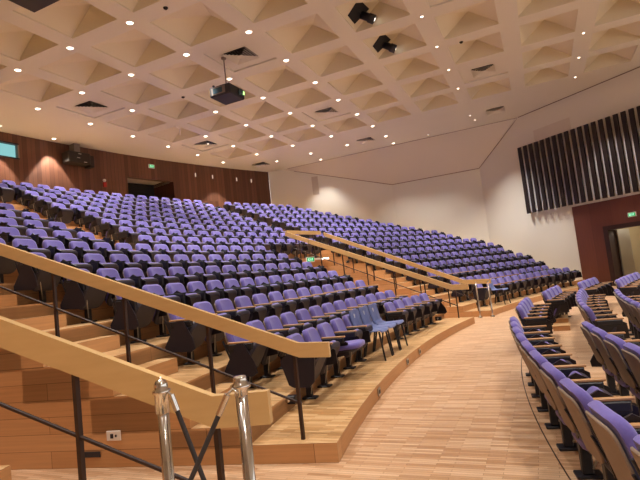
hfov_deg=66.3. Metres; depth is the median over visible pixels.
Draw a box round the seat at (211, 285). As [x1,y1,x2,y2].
[206,280,236,309]
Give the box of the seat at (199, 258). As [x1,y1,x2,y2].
[192,254,216,273]
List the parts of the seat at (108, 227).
backrest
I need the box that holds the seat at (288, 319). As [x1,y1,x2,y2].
[280,312,312,334]
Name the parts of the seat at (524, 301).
backrest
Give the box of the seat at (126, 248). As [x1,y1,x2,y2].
[115,243,143,262]
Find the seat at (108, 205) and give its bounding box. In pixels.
[106,203,120,212]
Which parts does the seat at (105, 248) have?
backrest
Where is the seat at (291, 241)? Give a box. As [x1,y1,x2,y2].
[287,239,302,256]
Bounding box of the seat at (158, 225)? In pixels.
[151,222,169,233]
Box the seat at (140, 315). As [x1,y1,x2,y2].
[110,286,155,342]
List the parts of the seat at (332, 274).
backrest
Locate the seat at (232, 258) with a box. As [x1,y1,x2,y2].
[222,254,246,272]
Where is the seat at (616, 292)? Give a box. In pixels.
[614,291,639,335]
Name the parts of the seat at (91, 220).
backrest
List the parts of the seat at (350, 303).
backrest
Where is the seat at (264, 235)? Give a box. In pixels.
[259,233,274,242]
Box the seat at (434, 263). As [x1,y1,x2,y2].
[431,261,445,272]
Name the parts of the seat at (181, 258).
backrest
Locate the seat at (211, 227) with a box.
[207,225,223,235]
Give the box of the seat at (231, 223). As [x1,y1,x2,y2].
[227,221,241,229]
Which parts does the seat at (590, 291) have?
backrest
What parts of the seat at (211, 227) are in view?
backrest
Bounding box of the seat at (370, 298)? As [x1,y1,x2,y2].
[365,294,386,317]
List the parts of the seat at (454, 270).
backrest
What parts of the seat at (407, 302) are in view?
backrest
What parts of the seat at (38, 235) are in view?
backrest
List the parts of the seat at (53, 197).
backrest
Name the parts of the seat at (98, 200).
backrest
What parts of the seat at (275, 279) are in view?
backrest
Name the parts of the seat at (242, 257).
backrest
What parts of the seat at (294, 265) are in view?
backrest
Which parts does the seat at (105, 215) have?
backrest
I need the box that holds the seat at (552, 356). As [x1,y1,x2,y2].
[514,333,575,411]
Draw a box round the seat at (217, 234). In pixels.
[211,231,228,242]
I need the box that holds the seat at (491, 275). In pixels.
[489,273,502,278]
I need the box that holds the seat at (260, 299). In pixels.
[252,293,281,324]
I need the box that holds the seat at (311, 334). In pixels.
[301,327,339,387]
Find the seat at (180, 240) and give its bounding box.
[172,236,193,250]
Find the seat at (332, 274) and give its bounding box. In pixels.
[327,270,353,290]
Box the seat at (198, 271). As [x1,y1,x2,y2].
[188,266,215,289]
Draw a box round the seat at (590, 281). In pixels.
[586,279,607,295]
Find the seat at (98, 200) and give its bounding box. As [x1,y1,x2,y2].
[93,198,109,206]
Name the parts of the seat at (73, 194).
backrest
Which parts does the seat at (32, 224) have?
backrest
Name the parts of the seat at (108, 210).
backrest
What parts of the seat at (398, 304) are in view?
backrest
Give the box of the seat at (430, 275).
[427,272,443,293]
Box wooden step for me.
[552,315,570,330]
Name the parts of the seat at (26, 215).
backrest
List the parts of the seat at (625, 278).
backrest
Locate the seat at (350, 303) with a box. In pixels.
[344,298,368,322]
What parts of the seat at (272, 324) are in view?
backrest, armrest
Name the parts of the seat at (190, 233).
backrest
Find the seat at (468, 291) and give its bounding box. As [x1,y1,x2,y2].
[459,277,473,300]
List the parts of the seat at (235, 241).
backrest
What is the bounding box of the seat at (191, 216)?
[189,214,203,223]
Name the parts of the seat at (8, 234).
backrest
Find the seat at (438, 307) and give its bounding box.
[419,293,446,324]
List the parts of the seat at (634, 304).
backrest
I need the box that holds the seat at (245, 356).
[222,332,266,388]
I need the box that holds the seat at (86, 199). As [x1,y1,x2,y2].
[77,196,92,205]
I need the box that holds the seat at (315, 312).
[308,305,336,322]
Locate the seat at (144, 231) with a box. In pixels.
[136,227,158,240]
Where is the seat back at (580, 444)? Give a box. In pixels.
[571,386,601,450]
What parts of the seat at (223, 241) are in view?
backrest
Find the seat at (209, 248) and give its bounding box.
[202,245,223,259]
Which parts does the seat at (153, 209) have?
backrest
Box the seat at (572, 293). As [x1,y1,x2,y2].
[553,285,577,316]
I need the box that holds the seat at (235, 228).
[231,226,246,235]
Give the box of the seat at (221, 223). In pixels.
[215,221,230,229]
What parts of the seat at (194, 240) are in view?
backrest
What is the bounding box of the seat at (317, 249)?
[310,239,326,257]
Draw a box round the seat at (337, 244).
[330,239,345,256]
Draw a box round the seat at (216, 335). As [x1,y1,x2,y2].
[193,301,230,356]
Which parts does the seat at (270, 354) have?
backrest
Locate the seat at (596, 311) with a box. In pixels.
[576,299,612,314]
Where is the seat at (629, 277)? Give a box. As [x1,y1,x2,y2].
[626,275,639,282]
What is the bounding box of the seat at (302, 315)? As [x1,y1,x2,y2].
[295,308,325,328]
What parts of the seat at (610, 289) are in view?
backrest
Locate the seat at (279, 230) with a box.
[274,228,285,236]
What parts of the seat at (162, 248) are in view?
backrest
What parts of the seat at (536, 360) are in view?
backrest, panel, armrest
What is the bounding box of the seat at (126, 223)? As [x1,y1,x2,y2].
[119,220,138,232]
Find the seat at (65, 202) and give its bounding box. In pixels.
[56,198,74,208]
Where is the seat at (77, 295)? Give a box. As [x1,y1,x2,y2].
[60,269,106,322]
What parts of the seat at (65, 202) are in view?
backrest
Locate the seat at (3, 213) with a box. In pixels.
[0,209,24,225]
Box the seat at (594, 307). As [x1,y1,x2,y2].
[575,296,611,311]
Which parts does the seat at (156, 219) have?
backrest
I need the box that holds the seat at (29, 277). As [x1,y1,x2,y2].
[14,252,60,303]
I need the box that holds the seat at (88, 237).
[77,232,114,249]
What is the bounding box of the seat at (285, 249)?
[276,239,291,254]
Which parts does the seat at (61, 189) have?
backrest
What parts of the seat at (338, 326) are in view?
backrest, armrest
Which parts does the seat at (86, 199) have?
backrest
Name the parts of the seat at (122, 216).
backrest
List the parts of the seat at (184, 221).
backrest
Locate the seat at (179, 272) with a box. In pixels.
[168,267,198,293]
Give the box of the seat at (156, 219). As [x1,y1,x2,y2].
[150,217,167,226]
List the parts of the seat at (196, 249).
backrest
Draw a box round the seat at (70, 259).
[54,253,92,283]
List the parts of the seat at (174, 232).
backrest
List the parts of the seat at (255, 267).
backrest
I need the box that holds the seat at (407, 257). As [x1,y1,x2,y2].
[403,255,416,267]
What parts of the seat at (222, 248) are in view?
backrest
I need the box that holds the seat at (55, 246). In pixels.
[42,240,77,259]
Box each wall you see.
[0,132,270,212]
[268,169,489,244]
[480,67,639,279]
[616,226,639,273]
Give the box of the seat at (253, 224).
[249,222,262,230]
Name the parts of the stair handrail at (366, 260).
rod, post, post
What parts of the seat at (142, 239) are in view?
backrest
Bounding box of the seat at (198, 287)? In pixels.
[187,281,219,310]
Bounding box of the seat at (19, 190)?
[13,185,29,204]
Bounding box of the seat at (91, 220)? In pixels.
[82,211,105,234]
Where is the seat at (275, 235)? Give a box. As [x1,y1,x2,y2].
[270,233,284,242]
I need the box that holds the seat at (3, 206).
[0,203,29,216]
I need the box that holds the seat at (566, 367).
[519,340,590,428]
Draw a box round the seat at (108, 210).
[104,208,121,217]
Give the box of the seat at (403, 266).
[395,256,405,276]
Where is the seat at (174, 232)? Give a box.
[169,229,188,241]
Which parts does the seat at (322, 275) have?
backrest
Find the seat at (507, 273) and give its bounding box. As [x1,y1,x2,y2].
[504,270,517,276]
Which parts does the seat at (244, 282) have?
backrest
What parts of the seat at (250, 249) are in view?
backrest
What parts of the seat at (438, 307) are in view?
backrest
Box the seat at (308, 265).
[302,262,327,275]
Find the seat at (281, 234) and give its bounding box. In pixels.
[280,233,294,242]
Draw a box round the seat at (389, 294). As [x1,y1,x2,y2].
[384,290,407,300]
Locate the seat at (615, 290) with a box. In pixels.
[613,289,639,330]
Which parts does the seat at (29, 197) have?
backrest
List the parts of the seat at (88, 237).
backrest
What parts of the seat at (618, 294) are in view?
panel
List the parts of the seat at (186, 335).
backrest, armrest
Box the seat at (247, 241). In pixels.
[241,238,258,250]
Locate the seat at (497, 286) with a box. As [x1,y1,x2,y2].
[492,279,505,301]
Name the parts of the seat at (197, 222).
backrest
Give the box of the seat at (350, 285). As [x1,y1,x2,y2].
[344,281,365,299]
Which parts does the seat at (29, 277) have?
backrest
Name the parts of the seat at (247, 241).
backrest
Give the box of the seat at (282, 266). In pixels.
[278,263,298,279]
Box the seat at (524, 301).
[520,299,552,324]
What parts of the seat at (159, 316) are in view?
backrest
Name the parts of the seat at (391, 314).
backrest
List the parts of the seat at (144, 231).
backrest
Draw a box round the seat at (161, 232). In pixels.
[153,228,173,241]
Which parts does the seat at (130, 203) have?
backrest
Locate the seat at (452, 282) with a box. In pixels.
[450,280,465,301]
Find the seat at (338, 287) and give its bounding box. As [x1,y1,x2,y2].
[333,283,355,301]
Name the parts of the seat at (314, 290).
backrest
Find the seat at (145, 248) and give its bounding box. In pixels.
[135,244,161,261]
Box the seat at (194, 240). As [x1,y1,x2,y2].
[187,237,207,250]
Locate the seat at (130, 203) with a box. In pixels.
[122,201,135,209]
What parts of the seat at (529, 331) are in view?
backrest, armrest, armrest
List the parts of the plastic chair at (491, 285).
seat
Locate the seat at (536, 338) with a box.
[509,321,557,385]
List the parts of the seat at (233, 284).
backrest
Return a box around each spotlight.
[348,2,375,24]
[373,35,396,52]
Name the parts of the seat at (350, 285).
backrest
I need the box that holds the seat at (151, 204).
[149,203,162,211]
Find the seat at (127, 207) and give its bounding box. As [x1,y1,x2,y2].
[121,205,137,213]
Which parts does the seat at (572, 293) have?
backrest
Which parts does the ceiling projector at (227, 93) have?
filter panel, casing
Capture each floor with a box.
[0,200,364,282]
[11,286,635,479]
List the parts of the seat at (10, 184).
backrest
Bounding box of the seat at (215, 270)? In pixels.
[205,266,232,289]
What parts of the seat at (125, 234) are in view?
backrest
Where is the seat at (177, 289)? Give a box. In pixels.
[165,283,200,306]
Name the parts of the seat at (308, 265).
backrest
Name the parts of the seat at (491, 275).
backrest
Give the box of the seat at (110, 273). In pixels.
[96,268,134,318]
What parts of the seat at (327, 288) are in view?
backrest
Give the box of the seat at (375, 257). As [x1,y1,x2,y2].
[366,251,380,270]
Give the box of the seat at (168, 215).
[163,213,178,221]
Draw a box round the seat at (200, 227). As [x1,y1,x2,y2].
[194,225,210,235]
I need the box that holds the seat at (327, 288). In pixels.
[322,284,344,304]
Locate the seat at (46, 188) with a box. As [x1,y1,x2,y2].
[37,184,49,192]
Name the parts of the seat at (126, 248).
backrest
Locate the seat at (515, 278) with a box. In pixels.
[511,275,526,296]
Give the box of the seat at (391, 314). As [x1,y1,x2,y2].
[383,302,408,339]
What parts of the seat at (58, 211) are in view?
backrest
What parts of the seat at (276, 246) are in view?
backrest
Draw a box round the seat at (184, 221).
[178,218,194,228]
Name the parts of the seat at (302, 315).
backrest, armrest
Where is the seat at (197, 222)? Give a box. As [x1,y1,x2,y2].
[191,219,207,228]
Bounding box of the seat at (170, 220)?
[164,218,181,227]
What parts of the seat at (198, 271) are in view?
backrest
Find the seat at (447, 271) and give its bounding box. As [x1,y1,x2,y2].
[443,269,458,290]
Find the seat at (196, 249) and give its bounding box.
[187,245,209,260]
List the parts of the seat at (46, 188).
backrest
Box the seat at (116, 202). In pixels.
[108,200,122,207]
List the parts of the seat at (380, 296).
backrest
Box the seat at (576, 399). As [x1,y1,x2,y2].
[557,378,639,479]
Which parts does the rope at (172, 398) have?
cord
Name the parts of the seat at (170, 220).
backrest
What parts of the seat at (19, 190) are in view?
backrest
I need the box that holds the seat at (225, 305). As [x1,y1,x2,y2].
[214,298,249,323]
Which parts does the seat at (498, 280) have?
backrest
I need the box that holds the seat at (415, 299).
[410,295,431,327]
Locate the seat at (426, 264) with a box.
[422,262,437,269]
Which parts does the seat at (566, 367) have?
backrest, panel, armrest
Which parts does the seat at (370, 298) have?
backrest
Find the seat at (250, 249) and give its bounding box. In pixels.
[243,246,261,259]
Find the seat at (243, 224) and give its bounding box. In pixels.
[238,222,252,230]
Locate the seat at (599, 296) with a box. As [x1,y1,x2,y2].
[579,288,608,306]
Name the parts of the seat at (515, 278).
backrest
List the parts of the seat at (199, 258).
backrest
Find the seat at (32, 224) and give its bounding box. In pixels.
[23,219,53,236]
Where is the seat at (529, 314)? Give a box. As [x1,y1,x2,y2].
[518,302,552,328]
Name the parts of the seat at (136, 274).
backrest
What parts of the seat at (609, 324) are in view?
panel, backrest, armrest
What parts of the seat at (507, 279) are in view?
backrest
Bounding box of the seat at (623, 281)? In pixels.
[618,278,639,288]
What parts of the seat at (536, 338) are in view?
backrest, armrest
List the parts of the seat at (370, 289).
backrest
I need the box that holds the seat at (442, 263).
[439,260,452,271]
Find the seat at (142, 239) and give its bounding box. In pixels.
[135,235,161,250]
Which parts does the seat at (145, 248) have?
backrest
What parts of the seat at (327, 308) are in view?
backrest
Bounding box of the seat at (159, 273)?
[147,267,179,295]
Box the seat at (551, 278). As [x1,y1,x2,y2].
[540,271,554,288]
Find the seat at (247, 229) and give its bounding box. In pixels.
[242,227,257,236]
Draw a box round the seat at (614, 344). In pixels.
[603,334,639,414]
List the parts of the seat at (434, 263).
backrest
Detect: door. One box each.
[127,178,173,200]
[603,221,639,285]
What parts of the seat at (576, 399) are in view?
panel, backrest, armrest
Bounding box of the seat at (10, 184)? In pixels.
[2,180,15,188]
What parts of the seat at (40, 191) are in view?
backrest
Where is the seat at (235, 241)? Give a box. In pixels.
[229,238,246,250]
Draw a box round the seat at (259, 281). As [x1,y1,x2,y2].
[254,276,279,302]
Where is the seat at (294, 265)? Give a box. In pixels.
[290,262,310,279]
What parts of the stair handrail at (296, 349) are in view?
post, post, rod, post, post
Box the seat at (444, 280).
[436,270,449,291]
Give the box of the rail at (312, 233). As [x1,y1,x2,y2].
[286,230,320,257]
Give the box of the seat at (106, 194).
[98,191,110,198]
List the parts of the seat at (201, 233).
backrest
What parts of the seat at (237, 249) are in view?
backrest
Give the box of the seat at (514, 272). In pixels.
[511,269,525,276]
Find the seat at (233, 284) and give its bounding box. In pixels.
[223,279,251,308]
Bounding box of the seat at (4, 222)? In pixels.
[0,217,27,235]
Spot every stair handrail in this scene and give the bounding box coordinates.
[0,243,330,439]
[0,316,272,479]
[285,232,468,317]
[323,232,490,310]
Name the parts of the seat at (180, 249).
backrest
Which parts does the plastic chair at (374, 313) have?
backrest, seat, leg, leg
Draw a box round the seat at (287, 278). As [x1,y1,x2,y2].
[282,274,304,296]
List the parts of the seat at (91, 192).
backrest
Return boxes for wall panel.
[268,119,513,184]
[533,117,570,145]
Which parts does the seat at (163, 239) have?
backrest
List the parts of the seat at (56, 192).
backrest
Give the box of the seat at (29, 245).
[12,238,50,264]
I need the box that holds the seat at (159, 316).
[142,284,180,336]
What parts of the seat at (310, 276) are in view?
backrest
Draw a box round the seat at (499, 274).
[496,272,510,277]
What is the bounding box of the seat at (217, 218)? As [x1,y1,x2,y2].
[212,216,226,224]
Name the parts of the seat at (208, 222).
backrest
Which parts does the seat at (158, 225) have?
backrest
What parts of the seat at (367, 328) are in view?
backrest, armrest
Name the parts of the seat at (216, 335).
backrest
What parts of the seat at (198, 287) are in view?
backrest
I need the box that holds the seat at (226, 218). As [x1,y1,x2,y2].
[223,216,237,224]
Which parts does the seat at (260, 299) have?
backrest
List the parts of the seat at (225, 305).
backrest, armrest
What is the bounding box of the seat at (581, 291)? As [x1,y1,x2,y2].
[577,290,607,304]
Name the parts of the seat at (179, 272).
backrest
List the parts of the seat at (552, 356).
backrest, panel, armrest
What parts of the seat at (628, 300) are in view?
backrest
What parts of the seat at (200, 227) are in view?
backrest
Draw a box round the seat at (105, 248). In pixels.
[93,242,123,262]
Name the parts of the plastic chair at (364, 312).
backrest, leg, seat, leg, leg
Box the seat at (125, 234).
[116,226,141,248]
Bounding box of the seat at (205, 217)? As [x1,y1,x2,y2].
[201,215,215,223]
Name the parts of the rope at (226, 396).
cord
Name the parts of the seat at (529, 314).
backrest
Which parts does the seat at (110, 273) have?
backrest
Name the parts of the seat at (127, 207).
backrest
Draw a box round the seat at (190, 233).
[183,230,202,242]
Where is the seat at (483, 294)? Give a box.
[472,284,490,305]
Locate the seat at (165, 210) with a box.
[162,208,177,216]
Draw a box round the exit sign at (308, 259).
[306,241,314,261]
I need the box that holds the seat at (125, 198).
[124,197,136,204]
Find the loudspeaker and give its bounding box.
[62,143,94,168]
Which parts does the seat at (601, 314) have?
armrest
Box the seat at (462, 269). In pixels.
[459,267,473,276]
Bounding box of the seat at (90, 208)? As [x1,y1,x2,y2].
[88,206,106,216]
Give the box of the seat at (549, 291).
[545,289,571,314]
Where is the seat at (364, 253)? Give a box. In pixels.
[360,244,366,256]
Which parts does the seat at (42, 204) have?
backrest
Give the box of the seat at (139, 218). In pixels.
[135,215,153,226]
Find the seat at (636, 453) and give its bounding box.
[630,434,639,469]
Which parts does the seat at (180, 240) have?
backrest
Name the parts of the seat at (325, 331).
backrest, armrest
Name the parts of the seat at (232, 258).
backrest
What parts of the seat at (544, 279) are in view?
backrest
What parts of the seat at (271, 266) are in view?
backrest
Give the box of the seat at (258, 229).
[253,227,267,236]
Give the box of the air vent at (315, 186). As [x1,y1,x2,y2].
[311,176,318,194]
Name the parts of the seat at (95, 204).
backrest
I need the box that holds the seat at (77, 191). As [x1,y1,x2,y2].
[69,188,81,195]
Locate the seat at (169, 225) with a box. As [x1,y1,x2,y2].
[166,223,184,234]
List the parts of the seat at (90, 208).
backrest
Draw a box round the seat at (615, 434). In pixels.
[585,400,639,479]
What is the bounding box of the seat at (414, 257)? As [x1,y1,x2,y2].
[411,255,424,265]
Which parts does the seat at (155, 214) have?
backrest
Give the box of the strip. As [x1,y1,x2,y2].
[521,358,570,479]
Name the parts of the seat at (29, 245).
backrest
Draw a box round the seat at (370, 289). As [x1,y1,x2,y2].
[355,280,378,296]
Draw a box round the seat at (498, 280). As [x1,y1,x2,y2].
[496,278,512,300]
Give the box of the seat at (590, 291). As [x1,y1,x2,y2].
[577,281,599,294]
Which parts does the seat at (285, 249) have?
backrest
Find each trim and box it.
[288,67,638,168]
[294,120,515,184]
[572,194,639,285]
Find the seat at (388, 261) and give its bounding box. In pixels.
[384,258,400,277]
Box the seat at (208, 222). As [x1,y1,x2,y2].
[203,220,218,229]
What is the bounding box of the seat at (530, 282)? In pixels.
[518,274,533,294]
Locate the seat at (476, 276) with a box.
[473,275,486,286]
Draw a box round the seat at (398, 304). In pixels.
[393,299,416,334]
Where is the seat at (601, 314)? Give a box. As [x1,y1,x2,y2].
[578,302,617,320]
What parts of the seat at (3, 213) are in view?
backrest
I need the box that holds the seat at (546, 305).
[524,297,555,322]
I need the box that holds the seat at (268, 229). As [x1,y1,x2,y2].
[264,227,278,236]
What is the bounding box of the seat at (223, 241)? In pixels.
[216,238,234,250]
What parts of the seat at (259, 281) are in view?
backrest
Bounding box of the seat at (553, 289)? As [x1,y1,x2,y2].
[549,287,574,314]
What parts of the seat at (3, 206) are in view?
backrest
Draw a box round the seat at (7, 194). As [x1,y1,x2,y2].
[0,183,14,202]
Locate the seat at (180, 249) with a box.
[171,245,194,261]
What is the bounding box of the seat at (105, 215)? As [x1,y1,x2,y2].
[103,213,122,224]
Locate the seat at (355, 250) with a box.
[347,245,362,262]
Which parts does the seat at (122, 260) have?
backrest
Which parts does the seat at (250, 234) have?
backrest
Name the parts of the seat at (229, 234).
backrest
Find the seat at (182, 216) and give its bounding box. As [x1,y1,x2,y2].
[176,214,191,222]
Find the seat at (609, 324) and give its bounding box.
[581,305,629,338]
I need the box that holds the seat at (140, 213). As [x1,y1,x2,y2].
[135,211,152,220]
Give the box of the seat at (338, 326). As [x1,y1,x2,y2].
[329,318,362,368]
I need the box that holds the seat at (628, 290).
[614,279,639,295]
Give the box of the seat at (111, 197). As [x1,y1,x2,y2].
[110,196,123,203]
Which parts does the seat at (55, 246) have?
backrest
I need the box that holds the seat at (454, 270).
[451,268,466,278]
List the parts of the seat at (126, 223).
backrest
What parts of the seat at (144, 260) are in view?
backrest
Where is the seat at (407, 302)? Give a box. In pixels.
[402,297,424,331]
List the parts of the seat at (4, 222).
backrest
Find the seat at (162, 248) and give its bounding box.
[154,244,178,261]
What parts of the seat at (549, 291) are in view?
backrest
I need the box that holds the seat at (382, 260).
[376,250,385,269]
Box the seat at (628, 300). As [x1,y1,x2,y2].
[624,298,639,328]
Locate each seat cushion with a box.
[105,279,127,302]
[339,339,364,350]
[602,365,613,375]
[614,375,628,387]
[630,387,639,398]
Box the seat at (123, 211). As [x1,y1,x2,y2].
[120,209,136,219]
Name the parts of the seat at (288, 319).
backrest, armrest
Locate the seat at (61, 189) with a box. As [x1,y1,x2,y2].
[54,186,65,194]
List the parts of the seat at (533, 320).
backrest, armrest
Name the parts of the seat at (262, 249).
backrest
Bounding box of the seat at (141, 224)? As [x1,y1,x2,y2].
[136,221,154,232]
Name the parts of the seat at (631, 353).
backrest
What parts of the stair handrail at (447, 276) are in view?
rod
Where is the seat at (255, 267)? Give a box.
[252,264,274,281]
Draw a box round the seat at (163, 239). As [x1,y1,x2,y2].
[155,236,177,250]
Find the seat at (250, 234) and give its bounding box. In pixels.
[247,232,263,242]
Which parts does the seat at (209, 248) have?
backrest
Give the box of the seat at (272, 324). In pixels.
[263,315,298,369]
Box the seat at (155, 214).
[150,212,165,221]
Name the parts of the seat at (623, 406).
panel, backrest, armrest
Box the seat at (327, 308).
[321,303,347,318]
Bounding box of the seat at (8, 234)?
[0,226,32,245]
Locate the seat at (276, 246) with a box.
[265,239,281,253]
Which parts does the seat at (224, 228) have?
backrest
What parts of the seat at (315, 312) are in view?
backrest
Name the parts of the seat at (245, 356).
backrest, armrest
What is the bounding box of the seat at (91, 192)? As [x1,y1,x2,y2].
[84,190,98,197]
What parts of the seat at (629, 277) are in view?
backrest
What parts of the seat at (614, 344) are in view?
panel, backrest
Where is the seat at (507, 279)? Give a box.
[503,276,519,298]
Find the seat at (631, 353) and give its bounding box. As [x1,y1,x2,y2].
[621,342,639,385]
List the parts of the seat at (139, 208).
backrest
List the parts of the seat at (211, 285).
backrest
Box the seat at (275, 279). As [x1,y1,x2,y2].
[268,275,292,298]
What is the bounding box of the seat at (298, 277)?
[294,273,315,294]
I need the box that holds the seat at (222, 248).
[216,245,237,260]
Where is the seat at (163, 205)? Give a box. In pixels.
[162,204,174,211]
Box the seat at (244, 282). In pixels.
[240,277,266,305]
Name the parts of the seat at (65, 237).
backrest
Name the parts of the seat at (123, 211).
backrest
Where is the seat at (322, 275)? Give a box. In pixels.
[317,271,337,288]
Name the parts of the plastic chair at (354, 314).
backrest, seat, leg, leg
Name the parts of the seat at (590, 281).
backrest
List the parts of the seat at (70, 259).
backrest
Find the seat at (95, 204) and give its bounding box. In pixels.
[90,202,106,211]
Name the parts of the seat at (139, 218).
backrest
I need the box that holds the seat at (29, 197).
[21,190,42,211]
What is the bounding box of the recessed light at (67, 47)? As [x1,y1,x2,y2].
[66,46,74,49]
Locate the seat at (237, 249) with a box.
[230,246,249,260]
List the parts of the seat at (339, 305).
backrest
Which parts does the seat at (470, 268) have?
backrest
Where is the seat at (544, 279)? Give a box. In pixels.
[533,272,547,291]
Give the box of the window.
[0,140,19,159]
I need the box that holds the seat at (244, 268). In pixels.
[237,264,261,284]
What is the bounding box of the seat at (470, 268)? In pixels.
[467,266,481,278]
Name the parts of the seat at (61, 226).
backrest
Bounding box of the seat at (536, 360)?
[527,350,610,450]
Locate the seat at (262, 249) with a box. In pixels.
[255,246,278,259]
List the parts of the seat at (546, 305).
backrest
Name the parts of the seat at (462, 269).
backrest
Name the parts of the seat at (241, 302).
backrest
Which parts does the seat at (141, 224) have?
backrest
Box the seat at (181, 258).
[171,254,199,274]
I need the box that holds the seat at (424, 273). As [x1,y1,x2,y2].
[415,263,427,283]
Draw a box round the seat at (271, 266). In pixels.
[265,263,286,279]
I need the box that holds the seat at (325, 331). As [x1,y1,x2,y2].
[316,322,364,377]
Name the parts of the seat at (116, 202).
backrest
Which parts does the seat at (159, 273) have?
backrest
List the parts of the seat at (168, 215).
backrest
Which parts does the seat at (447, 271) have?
backrest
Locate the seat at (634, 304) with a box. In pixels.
[629,301,639,323]
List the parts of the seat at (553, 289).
backrest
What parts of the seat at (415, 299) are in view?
backrest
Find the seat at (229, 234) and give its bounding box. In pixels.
[223,232,240,242]
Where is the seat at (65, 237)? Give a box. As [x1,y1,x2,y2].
[52,230,83,248]
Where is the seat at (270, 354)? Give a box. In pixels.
[246,320,283,377]
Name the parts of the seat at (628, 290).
backrest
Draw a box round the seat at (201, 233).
[197,231,215,242]
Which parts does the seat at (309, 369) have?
backrest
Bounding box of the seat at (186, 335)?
[164,313,205,364]
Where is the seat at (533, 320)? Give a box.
[515,305,552,333]
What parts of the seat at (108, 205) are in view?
backrest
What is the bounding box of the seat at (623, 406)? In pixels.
[539,362,639,479]
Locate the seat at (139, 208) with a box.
[136,206,151,214]
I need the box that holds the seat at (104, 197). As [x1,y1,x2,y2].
[96,195,110,202]
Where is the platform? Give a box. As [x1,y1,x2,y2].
[0,263,584,469]
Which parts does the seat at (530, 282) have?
backrest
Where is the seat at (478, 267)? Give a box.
[475,265,488,274]
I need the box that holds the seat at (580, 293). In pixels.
[576,292,607,306]
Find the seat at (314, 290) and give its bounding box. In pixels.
[310,286,333,306]
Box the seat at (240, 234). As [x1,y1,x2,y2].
[236,232,252,242]
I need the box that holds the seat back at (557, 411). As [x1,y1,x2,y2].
[555,371,580,425]
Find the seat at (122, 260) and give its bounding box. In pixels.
[106,254,141,278]
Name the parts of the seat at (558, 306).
backrest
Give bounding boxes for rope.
[167,392,205,479]
[188,388,238,479]
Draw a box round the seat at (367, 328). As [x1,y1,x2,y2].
[342,314,372,361]
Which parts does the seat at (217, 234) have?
backrest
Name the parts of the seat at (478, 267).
backrest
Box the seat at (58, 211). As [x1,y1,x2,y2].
[48,203,73,223]
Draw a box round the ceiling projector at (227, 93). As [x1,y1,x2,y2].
[209,56,244,104]
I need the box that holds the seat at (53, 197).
[43,193,60,201]
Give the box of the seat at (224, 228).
[219,226,235,235]
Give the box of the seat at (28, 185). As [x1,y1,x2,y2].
[20,182,32,190]
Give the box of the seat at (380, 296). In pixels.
[375,292,395,320]
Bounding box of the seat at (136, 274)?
[123,268,158,289]
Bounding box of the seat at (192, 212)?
[187,210,200,218]
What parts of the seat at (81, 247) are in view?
backrest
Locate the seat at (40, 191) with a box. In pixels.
[31,187,46,195]
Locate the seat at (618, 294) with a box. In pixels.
[616,293,639,339]
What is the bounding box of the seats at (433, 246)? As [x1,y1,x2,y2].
[125,194,581,287]
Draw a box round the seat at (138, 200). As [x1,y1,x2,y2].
[137,199,149,205]
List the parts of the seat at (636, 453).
panel, backrest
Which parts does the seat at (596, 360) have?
panel, backrest, armrest, armrest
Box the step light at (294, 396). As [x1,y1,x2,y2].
[285,394,296,403]
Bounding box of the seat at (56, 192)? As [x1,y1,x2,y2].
[49,189,63,197]
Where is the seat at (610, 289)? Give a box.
[590,277,614,296]
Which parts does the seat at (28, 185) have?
backrest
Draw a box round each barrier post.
[152,377,174,479]
[230,375,255,479]
[475,282,482,317]
[487,280,494,316]
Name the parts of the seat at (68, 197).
backrest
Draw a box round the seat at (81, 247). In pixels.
[69,241,101,262]
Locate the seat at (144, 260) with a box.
[130,254,162,277]
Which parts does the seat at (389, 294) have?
backrest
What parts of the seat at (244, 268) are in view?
backrest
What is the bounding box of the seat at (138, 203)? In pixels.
[136,202,149,210]
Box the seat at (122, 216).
[119,214,137,225]
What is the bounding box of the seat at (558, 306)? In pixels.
[541,291,568,317]
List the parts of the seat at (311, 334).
backrest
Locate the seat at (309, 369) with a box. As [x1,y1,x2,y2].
[280,333,325,399]
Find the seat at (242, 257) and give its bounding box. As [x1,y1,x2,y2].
[237,254,259,271]
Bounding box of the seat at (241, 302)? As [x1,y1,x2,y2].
[234,296,266,322]
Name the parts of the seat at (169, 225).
backrest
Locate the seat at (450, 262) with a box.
[447,260,460,268]
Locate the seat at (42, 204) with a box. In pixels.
[34,196,55,217]
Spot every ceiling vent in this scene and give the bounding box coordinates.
[9,0,58,12]
[73,101,107,113]
[194,141,216,147]
[222,46,258,64]
[251,162,268,167]
[315,107,338,117]
[356,137,374,143]
[471,64,495,77]
[486,106,505,114]
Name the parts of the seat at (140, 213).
backrest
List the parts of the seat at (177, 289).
backrest, armrest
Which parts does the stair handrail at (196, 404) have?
post, rod, post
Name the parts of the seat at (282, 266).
backrest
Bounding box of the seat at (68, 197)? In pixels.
[61,195,78,203]
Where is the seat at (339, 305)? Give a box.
[333,300,358,313]
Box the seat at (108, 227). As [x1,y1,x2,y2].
[98,219,123,243]
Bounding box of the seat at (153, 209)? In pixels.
[149,207,164,215]
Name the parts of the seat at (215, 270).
backrest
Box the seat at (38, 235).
[26,228,58,247]
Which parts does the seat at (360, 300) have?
backrest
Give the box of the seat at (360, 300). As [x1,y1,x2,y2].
[355,296,378,318]
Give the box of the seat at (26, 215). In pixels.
[21,212,57,226]
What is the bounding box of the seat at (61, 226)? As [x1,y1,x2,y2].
[48,221,84,237]
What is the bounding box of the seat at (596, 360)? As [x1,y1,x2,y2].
[580,321,639,394]
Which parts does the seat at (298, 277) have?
backrest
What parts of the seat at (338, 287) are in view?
backrest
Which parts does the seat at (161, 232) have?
backrest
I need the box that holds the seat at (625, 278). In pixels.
[621,276,639,283]
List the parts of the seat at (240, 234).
backrest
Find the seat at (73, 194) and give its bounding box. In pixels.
[65,191,78,199]
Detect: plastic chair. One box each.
[349,309,392,361]
[359,306,400,355]
[368,303,407,350]
[487,278,510,304]
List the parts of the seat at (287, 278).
backrest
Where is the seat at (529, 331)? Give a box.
[509,316,553,375]
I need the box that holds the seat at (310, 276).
[306,272,326,291]

